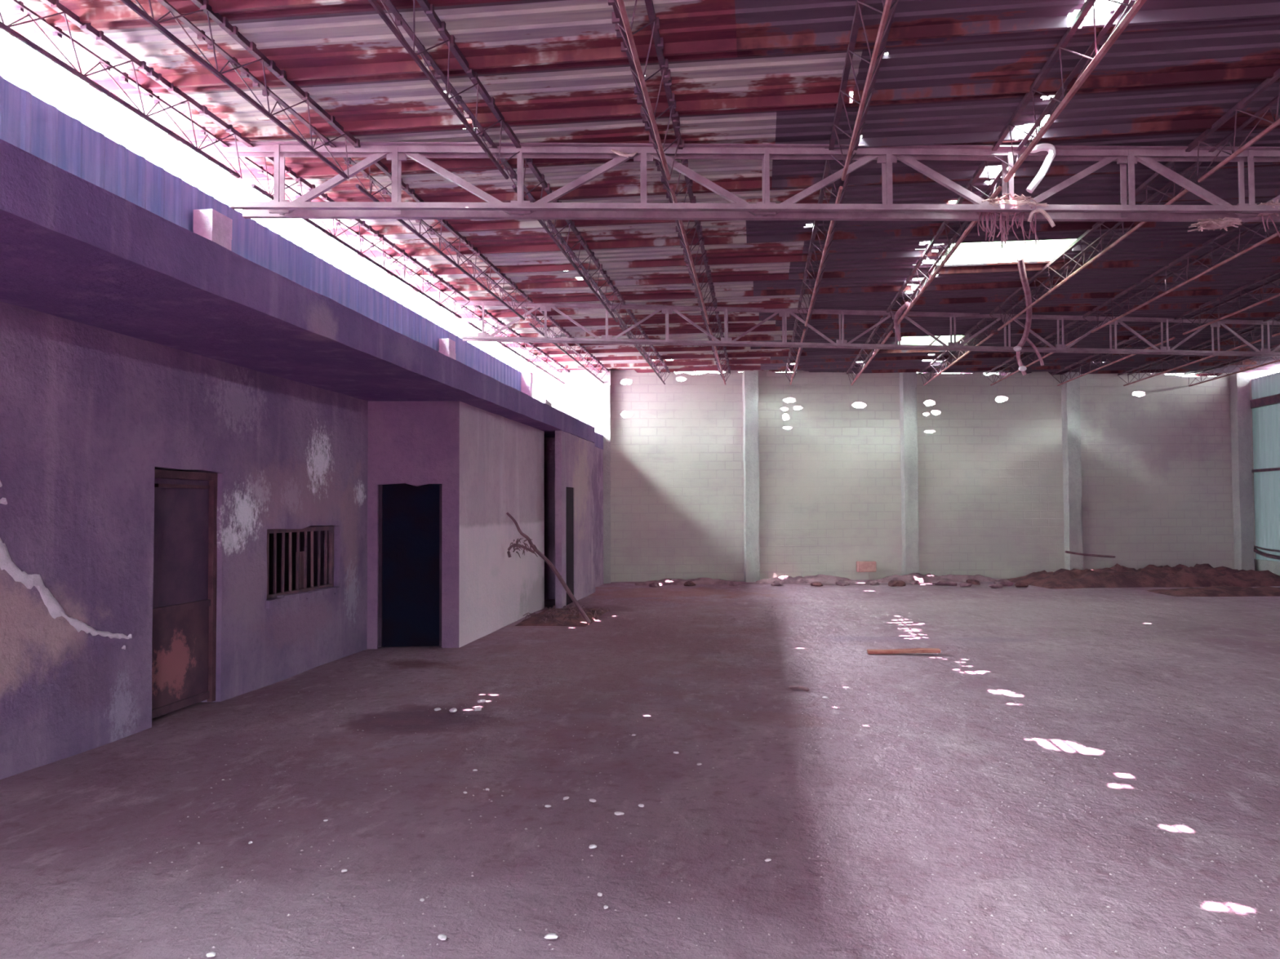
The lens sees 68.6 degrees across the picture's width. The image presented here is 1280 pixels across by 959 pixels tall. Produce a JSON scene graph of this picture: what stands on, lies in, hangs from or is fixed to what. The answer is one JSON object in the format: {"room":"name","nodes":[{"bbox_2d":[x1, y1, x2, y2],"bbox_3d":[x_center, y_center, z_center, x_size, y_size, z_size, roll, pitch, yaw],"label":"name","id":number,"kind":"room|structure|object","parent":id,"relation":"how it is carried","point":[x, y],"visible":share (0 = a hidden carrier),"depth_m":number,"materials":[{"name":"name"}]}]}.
{"room":"abandoned warehouse","nodes":[
{"label":"abandoned warehouse","id":0,"kind":"room"},
{"bbox_2d":[0,301,368,779],"bbox_3d":[-4.737,0.338,3.456,0.247,3.280,17.680,-1,-2,7],"label":"wall","id":1,"kind":"structure","parent":0,"point":[89,414],"depth_m":7.57,"materials":[{"name":"paint"}]},
{"bbox_2d":[151,469,217,718],"bbox_3d":[-4.123,0.996,8.396,0.090,2.160,1.010,-1,-2,7],"label":"door","id":2,"kind":"structure","parent":1,"relation":"in","point":[184,633],"depth_m":8.45,"materials":[{"name":"brown metal"}]},
{"bbox_2d":[266,525,333,599],"bbox_3d":[-3.870,0.910,10.555,0.090,0.740,1.690,-1,-2,7],"label":"window","id":3,"kind":"structure","parent":1,"relation":"in","point":[300,557],"depth_m":10.72,"materials":[{"name":"metal"}]},
{"bbox_2d":[0,138,603,449],"bbox_3d":[-4.771,-1.286,9.027,4.685,0.346,28.623,-1,-2,7],"label":"canopy","id":4,"kind":"object","parent":1,"relation":"attached to","point":[73,248],"visible":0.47,"depth_m":6.60,"materials":[{"name":"concrete"}]},
{"bbox_2d":[543,399,551,406],"bbox_3d":[-1.721,-1.298,16.090,0.320,0.080,0.800,0,-2,1],"label":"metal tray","id":5,"kind":"object","parent":4,"relation":"on","point":[547,402],"visible":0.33,"depth_m":15.91,"materials":[{"name":"white metal"}]},
{"bbox_3d":[-5.039,-1.462,8.853,4.200,0.020,28.200,-1,-2,7],"label":"slab screed","id":6,"kind":"object","parent":4,"relation":"on","visible":0},
{"bbox_2d":[193,208,232,250],"bbox_3d":[-3.917,-1.956,8.597,0.185,0.952,0.327,-1,-2,7],"label":"column","id":7,"kind":"structure","parent":6,"relation":"on","point":[211,224],"depth_m":8.46,"materials":[{"name":"concrete"}]},
{"bbox_2d":[438,338,455,359],"bbox_3d":[-3.094,-1.764,15.062,0.183,0.952,0.327,-1,-2,7],"label":"column","id":8,"kind":"structure","parent":6,"relation":"on","point":[446,346],"depth_m":14.92,"materials":[{"name":"concrete"}]},
{"bbox_2d":[520,371,533,397],"bbox_3d":[-2.476,-1.726,20.339,0.275,1.192,0.209,-1,-2,7],"label":"column","id":9,"kind":"structure","parent":6,"relation":"on","point":[526,378],"depth_m":20.25,"materials":[{"name":"concrete"}]},
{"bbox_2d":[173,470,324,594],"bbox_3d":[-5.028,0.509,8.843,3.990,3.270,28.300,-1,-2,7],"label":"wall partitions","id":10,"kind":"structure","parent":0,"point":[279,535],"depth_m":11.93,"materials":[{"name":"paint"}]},
{"bbox_2d":[0,75,520,391],"bbox_3d":[-4.215,-2.104,7.517,0.062,1.205,25.720,-1,-2,7],"label":"wall","id":11,"kind":"structure","parent":0,"point":[28,122],"depth_m":8.35,"materials":[{"name":"purple metal"}]},
{"bbox_2d":[367,400,459,649],"bbox_3d":[-3.035,0.600,12.330,1.324,3.280,0.180,0,-2,-4],"label":"wall","id":12,"kind":"structure","parent":0,"point":[416,443],"depth_m":12.27,"materials":[{"name":"paint"}]},
{"bbox_2d":[378,483,441,647],"bbox_3d":[-3.008,1.120,12.326,0.845,2.140,0.080,0,-2,-4],"label":"door","id":13,"kind":"structure","parent":12,"relation":"in","point":[410,516],"depth_m":12.32,"materials":[{"name":"paint"}]},
{"bbox_2d":[458,401,544,648],"bbox_3d":[-2.159,0.668,14.726,0.200,3.280,4.900,-1,-2,7],"label":"wall","id":14,"kind":"structure","parent":0,"point":[502,459],"depth_m":14.09,"materials":[{"name":"paint"}]},
{"bbox_2d":[544,437,555,599],"bbox_3d":[-2.223,0.777,18.110,1.620,3.270,3.000,-1,-2,7],"label":"wall","id":15,"kind":"structure","parent":0,"point":[549,442],"depth_m":18.66,"materials":[{"name":"paint"}]},
{"bbox_2d":[555,431,595,608],"bbox_3d":[-1.256,0.785,18.697,0.120,3.280,3.490,-1,-2,7],"label":"wall","id":16,"kind":"structure","parent":0,"point":[575,455],"depth_m":18.39,"materials":[{"name":"paint"}]},
{"bbox_2d":[565,487,573,604],"bbox_3d":[-1.353,1.246,17.738,0.040,2.200,0.810,-1,-2,7],"label":"door","id":17,"kind":"structure","parent":16,"relation":"in","point":[569,497],"depth_m":17.77,"materials":[{"name":"metal"}]},
{"bbox_2d":[595,446,603,587],"bbox_3d":[-1.171,0.879,21.628,0.320,3.270,2.350,-1,-2,7],"label":"wall","id":18,"kind":"structure","parent":0,"point":[598,452],"depth_m":22.02,"materials":[{"name":"paint"}]},
{"bbox_2d":[601,369,610,583],"bbox_3d":[-0.819,-0.069,22.777,0.215,5.170,0.280,0,-2,-4],"label":"pilaster","id":19,"kind":"object","parent":18,"relation":"attached to","point":[606,433],"visible":0.83,"depth_m":22.64,"materials":[{"name":"concrete"}]},
{"bbox_2d":[0,578,1279,958],"bbox_3d":[4.913,2.045,8.391,18.200,0.038,34.000,-1,-2,7],"label":"floor","id":20,"kind":"structure","parent":0,"point":[80,834],"depth_m":5.96,"materials":[{"name":"grey concrete"}]},
{"bbox_2d":[206,951,215,957],"bbox_3d":[-1.732,1.915,3.783,0.033,0.014,0.030,1,-2,-28],"label":"pebble","id":21,"kind":"object","parent":20,"relation":"on","point":[209,954],"visible":1,"depth_m":3.78,"materials":[{"name":"white stone"}]},
{"bbox_2d":[437,934,446,940],"bbox_3d":[-0.827,1.913,3.919,0.033,0.016,0.052,1,-2,-28],"label":"pebble","id":22,"kind":"object","parent":20,"relation":"on","point":[442,937],"visible":1,"depth_m":3.91,"materials":[{"name":"white stone"}]},
{"bbox_2d":[448,707,457,712],"bbox_3d":[-1.650,2.040,8.297,0.072,0.029,0.089,1,-2,-40],"label":"pebble","id":23,"kind":"object","parent":20,"relation":"on","point":[454,709],"visible":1,"depth_m":8.27,"materials":[{"name":"white stone"}]},
{"bbox_2d":[474,706,481,711],"bbox_3d":[-1.444,2.042,8.350,0.061,0.029,0.084,0,-2,-1],"label":"pebble","id":24,"kind":"object","parent":20,"relation":"on","point":[477,708],"visible":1,"depth_m":8.33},
{"bbox_2d":[477,699,485,702],"bbox_3d":[-1.468,2.054,8.698,0.082,0.027,0.057,1,-2,-31],"label":"pebble","id":25,"kind":"object","parent":20,"relation":"on","point":[480,700],"visible":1,"depth_m":8.68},
{"bbox_2d":[506,512,591,624],"bbox_3d":[-1.388,1.363,14.321,1.300,1.735,0.244,0,-2,-9],"label":"branch","id":26,"kind":"object","parent":20,"relation":"on","point":[517,544],"visible":1,"depth_m":14.32,"materials":[{"name":"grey wood"}]},
{"bbox_2d":[543,933,558,939],"bbox_3d":[-0.373,1.911,3.925,0.060,0.016,0.035,0,-2,-9],"label":"pebble","id":27,"kind":"object","parent":20,"relation":"on","point":[549,936],"visible":1,"depth_m":3.91,"materials":[{"name":"white stone"}]},
{"bbox_2d":[515,604,610,626],"bbox_3d":[-1.203,2.223,15.415,1.379,0.165,2.601,-1,-2,7],"label":"debris heap","id":28,"kind":"object","parent":20,"relation":"on","point":[564,616],"visible":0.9,"depth_m":14.96,"materials":[{"name":"soil"}]},
{"bbox_2d":[588,844,596,848],"bbox_3d":[-0.251,1.942,4.967,0.047,0.017,0.033,1,-2,-32],"label":"pebble","id":29,"kind":"object","parent":20,"relation":"on","point":[591,846],"visible":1,"depth_m":4.96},
{"bbox_2d":[614,812,624,815],"bbox_3d":[-0.121,1.957,5.492,0.059,0.016,0.037,0,-2,2],"label":"pebble","id":30,"kind":"object","parent":20,"relation":"on","point":[615,813],"visible":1,"depth_m":5.48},
{"bbox_2d":[648,582,659,587],"bbox_3d":[0.326,2.408,21.467,0.239,0.104,0.347,0,-2,-21],"label":"rubble stone","id":31,"kind":"object","parent":20,"relation":"on","point":[652,584],"visible":1,"depth_m":21.36,"materials":[{"name":"grey stone"}]},
{"bbox_2d":[97,678,1278,958],"bbox_3d":[1.046,1.996,6.314,9.635,0.038,6.520,-1,-2,7],"label":"pebbles","id":32,"kind":"object","parent":20,"relation":"on","point":[468,902],"depth_m":5.18,"materials":[{"name":"white stone"}]},
{"bbox_2d":[634,577,742,585],"bbox_3d":[1.145,2.433,22.372,2.600,0.164,0.640,0,-2,-4],"label":"ridge","id":33,"kind":"object","parent":20,"relation":"on","point":[700,580],"visible":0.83,"depth_m":22.19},
{"bbox_2d":[684,581,695,586],"bbox_3d":[1.158,2.400,21.679,0.366,0.123,0.235,1,-2,-41],"label":"rubble stone","id":34,"kind":"object","parent":20,"relation":"on","point":[688,583],"visible":1,"depth_m":21.57,"materials":[{"name":"stone"}]},
{"bbox_2d":[728,581,738,586],"bbox_3d":[2.175,2.405,21.734,0.315,0.105,0.182,1,-2,-45],"label":"rubble stone","id":35,"kind":"object","parent":20,"relation":"on","point":[732,583],"visible":1,"depth_m":21.65,"materials":[{"name":"grey stone"}]},
{"bbox_2d":[770,580,782,586],"bbox_3d":[3.165,2.389,21.641,0.272,0.130,0.395,-1,-2,21],"label":"rubble stone","id":36,"kind":"object","parent":20,"relation":"on","point":[776,583],"visible":1,"depth_m":21.49,"materials":[{"name":"grey stone"}]},
{"bbox_2d":[788,685,809,691],"bbox_3d":[1.571,2.058,9.248,0.221,0.042,0.040,-2,-2,37],"label":"stick","id":37,"kind":"object","parent":20,"relation":"on","point":[798,687],"visible":1,"depth_m":9.24,"materials":[{"name":"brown wood"}]},
{"bbox_2d":[755,574,857,583],"bbox_3d":[3.998,2.405,22.615,2.400,0.207,0.700,0,-2,-4],"label":"ridge","id":38,"kind":"object","parent":20,"relation":"on","point":[823,579],"visible":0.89,"depth_m":22.43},
{"bbox_2d":[809,582,822,586],"bbox_3d":[4.047,2.394,21.509,0.295,0.097,0.215,0,-2,5],"label":"rubble stone","id":39,"kind":"object","parent":20,"relation":"on","point":[814,584],"visible":1,"depth_m":21.44,"materials":[{"name":"stone"}]},
{"bbox_2d":[835,579,849,586],"bbox_3d":[4.673,2.377,21.620,0.264,0.137,0.393,-2,-2,35],"label":"rubble stone","id":40,"kind":"object","parent":20,"relation":"on","point":[842,582],"visible":1,"depth_m":21.48,"materials":[{"name":"grey stone"}]},
{"bbox_2d":[865,580,879,585],"bbox_3d":[5.395,2.391,21.724,0.349,0.102,0.213,0,-2,-17],"label":"rubble stone","id":41,"kind":"object","parent":20,"relation":"on","point":[869,582],"visible":1,"depth_m":21.65,"materials":[{"name":"grey stone"}]},
{"bbox_2d":[888,580,906,586],"bbox_3d":[5.856,2.365,21.374,0.420,0.140,0.277,0,-2,-12],"label":"rubble stone","id":42,"kind":"object","parent":20,"relation":"on","point":[892,583],"visible":1,"depth_m":21.26,"materials":[{"name":"stone"}]},
{"bbox_2d":[866,648,940,654],"bbox_3d":[3.230,2.105,11.497,0.860,0.061,0.147,-1,-2,8],"label":"wooden board","id":43,"kind":"object","parent":20,"relation":"on","point":[912,651],"visible":1,"depth_m":11.45,"materials":[{"name":"brown wood"}]},
{"bbox_2d":[911,580,919,584],"bbox_3d":[6.404,2.392,21.791,0.199,0.093,0.306,-2,-2,35],"label":"rubble stone","id":44,"kind":"object","parent":20,"relation":"on","point":[914,582],"visible":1,"depth_m":21.71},
{"bbox_2d":[875,573,996,582],"bbox_3d":[7.198,2.388,22.814,2.900,0.223,0.700,0,-2,-4],"label":"ridge","id":45,"kind":"object","parent":20,"relation":"on","point":[928,578],"visible":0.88,"depth_m":22.57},
{"bbox_2d":[856,561,876,572],"bbox_3d":[5.566,2.145,23.068,0.460,0.260,0.183,0,-2,-4],"label":"block","id":46,"kind":"object","parent":45,"relation":"on","point":[861,566],"visible":1,"depth_m":22.98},
{"bbox_2d":[932,577,956,586],"bbox_3d":[6.990,2.351,21.521,0.538,0.167,0.327,-1,-2,21],"label":"rubble stone","id":47,"kind":"object","parent":20,"relation":"on","point":[944,581],"visible":1,"depth_m":21.41,"materials":[{"name":"grey stone"}]},
{"bbox_2d":[960,582,972,586],"bbox_3d":[7.326,2.368,21.100,0.200,0.093,0.310,1,-2,-35],"label":"rubble stone","id":48,"kind":"object","parent":20,"relation":"on","point":[962,584],"visible":1,"depth_m":21.01,"materials":[{"name":"stone"}]},
{"bbox_2d":[966,579,980,585],"bbox_3d":[7.726,2.375,21.733,0.269,0.120,0.313,0,-2,7],"label":"rubble stone","id":49,"kind":"object","parent":20,"relation":"on","point":[969,581],"visible":0.85,"depth_m":21.63,"materials":[{"name":"stone"}]},
{"bbox_2d":[989,583,1003,587],"bbox_3d":[7.900,2.355,20.810,0.295,0.100,0.202,1,-2,-25],"label":"rubble stone","id":50,"kind":"object","parent":20,"relation":"on","point":[994,585],"visible":1,"depth_m":20.74,"materials":[{"name":"grey stone"}]},
{"bbox_2d":[994,578,1013,586],"bbox_3d":[8.270,2.346,21.361,0.469,0.151,0.308,1,-2,-40],"label":"rubble stone","id":51,"kind":"object","parent":20,"relation":"on","point":[1005,582],"visible":0.77,"depth_m":21.25,"materials":[{"name":"grey stone"}]},
{"bbox_2d":[1014,582,1028,586],"bbox_3d":[8.525,2.345,20.925,0.319,0.112,0.276,-1,-2,9],"label":"rubble stone","id":52,"kind":"object","parent":20,"relation":"on","point":[1020,584],"visible":1,"depth_m":20.83,"materials":[{"name":"stone"}]},
{"bbox_2d":[1006,563,1279,588],"bbox_3d":[12.027,2.211,21.954,6.300,0.477,2.500,0,-2,-4],"label":"soil mound","id":53,"kind":"object","parent":20,"relation":"on","point":[1180,575],"visible":0.98,"depth_m":21.05,"materials":[{"name":"brown soil"}]},
{"bbox_2d":[1065,551,1115,557],"bbox_3d":[11.216,1.863,23.366,1.282,0.188,0.089,0,-2,-4],"label":"stick","id":54,"kind":"object","parent":53,"relation":"in","point":[1066,552],"visible":1,"depth_m":23.34,"materials":[{"name":"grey wood"}]},
{"bbox_2d":[1146,586,1279,596],"bbox_3d":[12.438,2.283,19.227,3.600,0.164,1.400,0,-2,1],"label":"soil mound","id":55,"kind":"object","parent":20,"relation":"on","point":[1215,591],"visible":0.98,"depth_m":18.85,"materials":[{"name":"brown soil"}]},
{"bbox_2d":[0,0,1279,376],"bbox_3d":[4.971,-3.102,9.409,18.050,0.093,32.330,-1,-2,7],"label":"roof trusses","id":56,"kind":"structure","parent":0,"point":[953,72],"depth_m":8.35,"materials":[{"name":"grey metal"}]},
{"bbox_2d":[0,0,253,178],"bbox_3d":[-4.019,-2.997,5.733,0.315,0.332,5.786,-1,-2,7],"label":"lattice purlin","id":57,"kind":"object","parent":56,"relation":"attached to","point":[19,6],"visible":1,"depth_m":6.98,"materials":[{"name":"metal"}]},
{"bbox_2d":[120,0,360,178],"bbox_3d":[-3.058,-3.003,5.685,0.315,0.332,5.934,-1,-2,7],"label":"lattice purlin","id":58,"kind":"object","parent":56,"relation":"attached to","point":[203,5],"visible":1,"depth_m":6.93,"materials":[{"name":"metal"}]},
{"bbox_2d":[239,156,469,318],"bbox_3d":[-3.241,-2.814,11.859,0.314,0.332,6.264,-1,-2,7],"label":"lattice purlin","id":59,"kind":"object","parent":56,"relation":"attached to","point":[324,197],"visible":0.91,"depth_m":11.35,"materials":[{"name":"metal"}]},
{"bbox_2d":[342,157,532,319],"bbox_3d":[-2.263,-2.817,11.940,0.315,0.332,6.376,-1,-2,7],"label":"lattice purlin","id":60,"kind":"object","parent":56,"relation":"attached to","point":[379,164],"visible":0.83,"depth_m":11.43,"materials":[{"name":"metal"}]},
{"bbox_2d":[368,0,520,179],"bbox_3d":[-1.605,-3.012,5.614,0.315,0.332,6.157,-1,-2,7],"label":"lattice purlin","id":61,"kind":"object","parent":56,"relation":"attached to","point":[428,8],"visible":1,"depth_m":6.93,"materials":[{"name":"metal"}]},
{"bbox_2d":[459,305,569,384],"bbox_3d":[-2.324,-2.599,19.072,0.315,0.332,7.698,-1,-2,7],"label":"lattice purlin","id":62,"kind":"object","parent":56,"relation":"attached to","point":[465,308],"visible":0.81,"depth_m":18.25,"materials":[{"name":"metal"}]},
{"bbox_2d":[499,158,625,322],"bbox_3d":[-0.786,-2.820,12.062,0.315,0.332,6.544,-1,-2,7],"label":"lattice purlin","id":63,"kind":"object","parent":56,"relation":"attached to","point":[540,177],"visible":0.84,"depth_m":11.49,"materials":[{"name":"metal"}]},
{"bbox_2d":[520,306,609,383],"bbox_3d":[-1.344,-2.601,19.172,0.315,0.332,7.625,-1,-2,7],"label":"lattice purlin","id":64,"kind":"object","parent":56,"relation":"attached to","point":[535,318],"visible":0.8,"depth_m":18.44,"materials":[{"name":"metal"}]},
{"bbox_2d":[611,308,670,384],"bbox_3d":[0.137,-2.604,19.324,0.315,0.332,7.516,-1,-2,7],"label":"lattice purlin","id":65,"kind":"object","parent":56,"relation":"attached to","point":[643,353],"visible":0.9,"depth_m":18.44,"materials":[{"name":"metal"}]},
{"bbox_2d":[608,0,684,180],"bbox_3d":[-0.133,-3.022,5.541,0.314,0.332,6.384,-1,-2,7],"label":"lattice purlin","id":66,"kind":"object","parent":56,"relation":"attached to","point":[623,28],"visible":1,"depth_m":6.95,"materials":[{"name":"metal"}]},
{"bbox_2d":[655,159,717,324],"bbox_3d":[0.712,-2.824,12.187,0.314,0.332,6.714,-1,-2,7],"label":"lattice purlin","id":67,"kind":"object","parent":56,"relation":"attached to","point":[670,194],"visible":0.88,"depth_m":11.43,"materials":[{"name":"metal"}]},
{"bbox_2d":[701,311,730,384],"bbox_3d":[1.638,-2.607,19.477,0.315,0.332,7.405,-1,-2,7],"label":"lattice purlin","id":68,"kind":"object","parent":56,"relation":"attached to","point":[708,329],"visible":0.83,"depth_m":18.86,"materials":[{"name":"metal"}]},
{"bbox_2d":[199,140,1279,222],"bbox_3d":[4.843,-2.807,8.789,17.676,0.660,0.442,0,-2,-2],"label":"roof truss","id":69,"kind":"object","parent":56,"relation":"attached to","point":[301,207],"depth_m":8.71,"materials":[{"name":"metal"}]},
{"bbox_2d":[610,148,637,157],"bbox_3d":[-0.145,-2.999,8.608,0.252,0.096,0.040,-1,-2,7],"label":"wire bundle","id":70,"kind":"object","parent":69,"relation":"attached to","point":[619,153],"visible":1,"depth_m":8.59,"materials":[{"name":"plastic"}]},
{"bbox_2d":[977,192,1055,248],"bbox_3d":[3.472,-2.415,8.785,0.732,0.499,0.285,-1,-2,7],"label":"nest","id":71,"kind":"object","parent":69,"relation":"hanging from","point":[1022,200],"visible":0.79,"depth_m":8.76,"materials":[{"name":"plant"}]},
{"bbox_2d":[1187,217,1242,231],"bbox_3d":[5.430,-2.419,8.830,0.455,0.115,0.269,-1,-2,7],"label":"nest","id":72,"kind":"object","parent":69,"relation":"attached to","point":[1208,224],"visible":1,"depth_m":8.78,"materials":[{"name":"plant"}]},
{"bbox_2d":[1257,199,1279,237],"bbox_3d":[5.936,-2.456,8.858,0.385,0.354,0.271,-1,-2,7],"label":"nest","id":73,"kind":"object","parent":69,"relation":"attached to","point":[1276,203],"visible":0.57,"depth_m":8.84,"materials":[{"name":"plant"}]},
{"bbox_2d":[785,313,812,385],"bbox_3d":[3.275,-2.608,19.644,0.270,0.328,7.284,-1,-2,7],"label":"lattice purlin","id":74,"kind":"object","parent":56,"relation":"attached to","point":[802,337],"visible":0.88,"depth_m":18.86,"materials":[{"name":"metal"}]},
{"bbox_2d":[797,160,854,326],"bbox_3d":[2.344,-2.826,12.321,0.270,0.328,6.900,-1,-2,7],"label":"lattice purlin","id":75,"kind":"object","parent":56,"relation":"attached to","point":[842,190],"visible":0.9,"depth_m":11.53,"materials":[{"name":"metal"}]},
{"bbox_2d":[442,299,1279,356],"bbox_3d":[5.790,-2.567,16.306,18.096,0.617,0.289,0,-2,-8],"label":"roof truss","id":76,"kind":"object","parent":56,"relation":"attached to","point":[482,336],"visible":0.91,"depth_m":16.01,"materials":[{"name":"metal"}]},
{"bbox_2d":[1013,254,1044,375],"bbox_3d":[5.855,-2.402,14.483,0.469,1.073,4.383,-1,-2,26],"label":"cable","id":77,"kind":"object","parent":76,"relation":"hanging from","point":[1020,261],"visible":1,"depth_m":14.98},
{"bbox_2d":[828,0,898,180],"bbox_3d":[1.473,-3.030,5.462,0.270,0.328,6.630,-1,-2,7],"label":"lattice purlin","id":78,"kind":"object","parent":56,"relation":"attached to","point":[889,8],"visible":1,"depth_m":6.93,"materials":[{"name":"metal"}]},
{"bbox_2d":[845,315,893,385],"bbox_3d":[4.817,-2.608,19.801,0.270,0.334,7.169,-1,-2,7],"label":"lattice purlin","id":79,"kind":"object","parent":56,"relation":"attached to","point":[887,332],"visible":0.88,"depth_m":19.16,"materials":[{"name":"metal"}]},
{"bbox_2d":[900,335,962,345],"bbox_3d":[5.929,-2.876,19.250,1.370,0.040,1.820,-1,-2,7],"label":"skylight panel","id":80,"kind":"object","parent":56,"relation":"attached to","point":[921,340],"visible":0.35,"depth_m":19.38,"materials":[{"name":"plastic"}]},
{"bbox_2d":[886,160,1008,328],"bbox_3d":[3.883,-2.827,12.449,0.270,0.334,7.075,-1,-2,7],"label":"lattice purlin","id":81,"kind":"object","parent":56,"relation":"attached to","point":[984,164],"visible":0.85,"depth_m":11.63,"materials":[{"name":"metal"}]},
{"bbox_2d":[893,301,909,341],"bbox_3d":[4.202,-2.533,15.136,0.168,0.399,1.336,-1,-2,10],"label":"strip","id":82,"kind":"object","parent":81,"relation":"hanging from","point":[902,308],"visible":1,"depth_m":15.27,"materials":[{"name":"grey metal"}]},
{"bbox_2d":[918,318,999,385],"bbox_3d":[6.666,-2.614,19.991,0.270,0.328,7.033,-1,-2,7],"label":"lattice purlin","id":83,"kind":"object","parent":56,"relation":"attached to","point":[983,320],"visible":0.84,"depth_m":19.59,"materials":[{"name":"metal"}]},
{"bbox_2d":[931,239,1075,263],"bbox_3d":[4.891,-3.084,12.550,1.700,0.021,1.220,-1,-2,7],"label":"skylight panel","id":84,"kind":"object","parent":56,"relation":"attached to","point":[1045,249],"visible":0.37,"depth_m":12.63,"materials":[{"name":"white plastic"}]},
{"bbox_2d":[985,320,1092,386],"bbox_3d":[8.381,-2.617,20.166,0.270,0.328,6.906,-1,-2,7],"label":"lattice purlin","id":85,"kind":"object","parent":56,"relation":"attached to","point":[1069,324],"visible":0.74,"depth_m":19.52,"materials":[{"name":"metal"}]},
{"bbox_2d":[991,0,1146,182],"bbox_3d":[2.985,-3.037,5.387,0.270,0.334,6.863,-1,-2,7],"label":"lattice purlin","id":86,"kind":"object","parent":56,"relation":"attached to","point":[1086,6],"visible":1,"depth_m":6.95,"materials":[{"name":"metal"}]},
{"bbox_2d":[989,161,1202,330],"bbox_3d":[5.727,-2.834,12.601,0.270,0.328,7.285,-1,-2,7],"label":"lattice purlin","id":87,"kind":"object","parent":56,"relation":"attached to","point":[1169,164],"visible":0.89,"depth_m":11.76,"materials":[{"name":"metal"}]},
{"bbox_2d":[1051,322,1182,386],"bbox_3d":[10.117,-2.620,20.344,0.270,0.328,6.777,-1,-2,7],"label":"lattice purlin","id":88,"kind":"object","parent":56,"relation":"attached to","point":[1164,323],"visible":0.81,"depth_m":19.89,"materials":[{"name":"metal"}]},
{"bbox_2d":[1082,222,1279,333],"bbox_3d":[7.438,-2.838,12.743,0.270,0.328,7.480,-1,-2,7],"label":"lattice purlin","id":89,"kind":"object","parent":56,"relation":"attached to","point":[1232,228],"visible":0.94,"depth_m":12.81,"materials":[{"name":"metal"}]},
{"bbox_2d":[1117,324,1266,386],"bbox_3d":[11.854,-2.623,20.521,0.270,0.328,6.649,-1,-2,7],"label":"lattice purlin","id":90,"kind":"object","parent":56,"relation":"attached to","point":[1237,331],"visible":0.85,"depth_m":19.91,"materials":[{"name":"metal"}]},
{"bbox_2d":[1173,269,1279,334],"bbox_3d":[9.170,-2.842,12.887,0.270,0.328,7.677,-1,-2,7],"label":"lattice purlin","id":91,"kind":"object","parent":56,"relation":"attached to","point":[1277,272],"visible":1,"depth_m":14.89,"materials":[{"name":"metal"}]},
{"bbox_2d":[1182,343,1279,386],"bbox_3d":[13.590,-2.626,20.699,0.270,0.328,6.520,-1,-2,7],"label":"lattice purlin","id":92,"kind":"object","parent":56,"relation":"attached to","point":[1229,361],"visible":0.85,"depth_m":21.93,"materials":[{"name":"metal"}]},
{"bbox_2d":[1185,67,1279,182],"bbox_3d":[4.798,-3.052,5.297,0.270,0.328,7.142,-1,-2,7],"label":"lattice purlin","id":93,"kind":"object","parent":56,"relation":"attached to","point":[1267,82],"visible":1,"depth_m":7.99,"materials":[{"name":"metal"}]},
{"bbox_2d":[1262,313,1279,337],"bbox_3d":[10.902,-2.846,13.030,0.270,0.328,7.874,-1,-2,7],"label":"lattice purlin","id":94,"kind":"object","parent":56,"relation":"attached to","point":[1278,314],"visible":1,"depth_m":16.75,"materials":[{"name":"metal"}]},
{"bbox_2d":[515,368,1273,582],"bbox_3d":[5.368,-0.065,23.404,22.208,5.300,0.202,0,-2,-4],"label":"wall","id":95,"kind":"structure","parent":0,"point":[1156,465],"depth_m":23.40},
{"bbox_2d":[742,370,759,582],"bbox_3d":[2.728,-0.079,23.010,0.353,5.170,0.280,0,-2,-4],"label":"pilaster","id":96,"kind":"object","parent":95,"relation":"attached to","point":[749,378],"visible":0.99,"depth_m":22.88,"materials":[{"name":"concrete"}]},
{"bbox_2d":[899,372,919,575],"bbox_3d":[6.683,-0.090,23.271,0.356,5.170,0.280,0,-2,-4],"label":"pilaster","id":97,"kind":"object","parent":95,"relation":"attached to","point":[908,380],"visible":0.95,"depth_m":23.15,"materials":[{"name":"concrete"}]},
{"bbox_2d":[1061,372,1083,570],"bbox_3d":[10.850,-0.102,23.545,0.354,5.170,0.280,0,-2,-4],"label":"pilaster","id":98,"kind":"object","parent":95,"relation":"attached to","point":[1070,391],"visible":0.97,"depth_m":23.43,"materials":[{"name":"concrete"}]},
{"bbox_2d":[1229,373,1254,570],"bbox_3d":[15.302,-0.115,23.839,0.354,5.170,0.280,0,-2,-4],"label":"pilaster","id":99,"kind":"object","parent":95,"relation":"attached to","point":[1240,404],"visible":0.95,"depth_m":23.73,"materials":[{"name":"concrete"}]},
{"bbox_2d":[1249,372,1279,575],"bbox_3d":[13.681,-0.478,8.361,0.352,5.130,32.000,-1,-2,7],"label":"wall","id":100,"kind":"structure","parent":0,"point":[1265,389],"depth_m":23.34,"materials":[{"name":"metal"}]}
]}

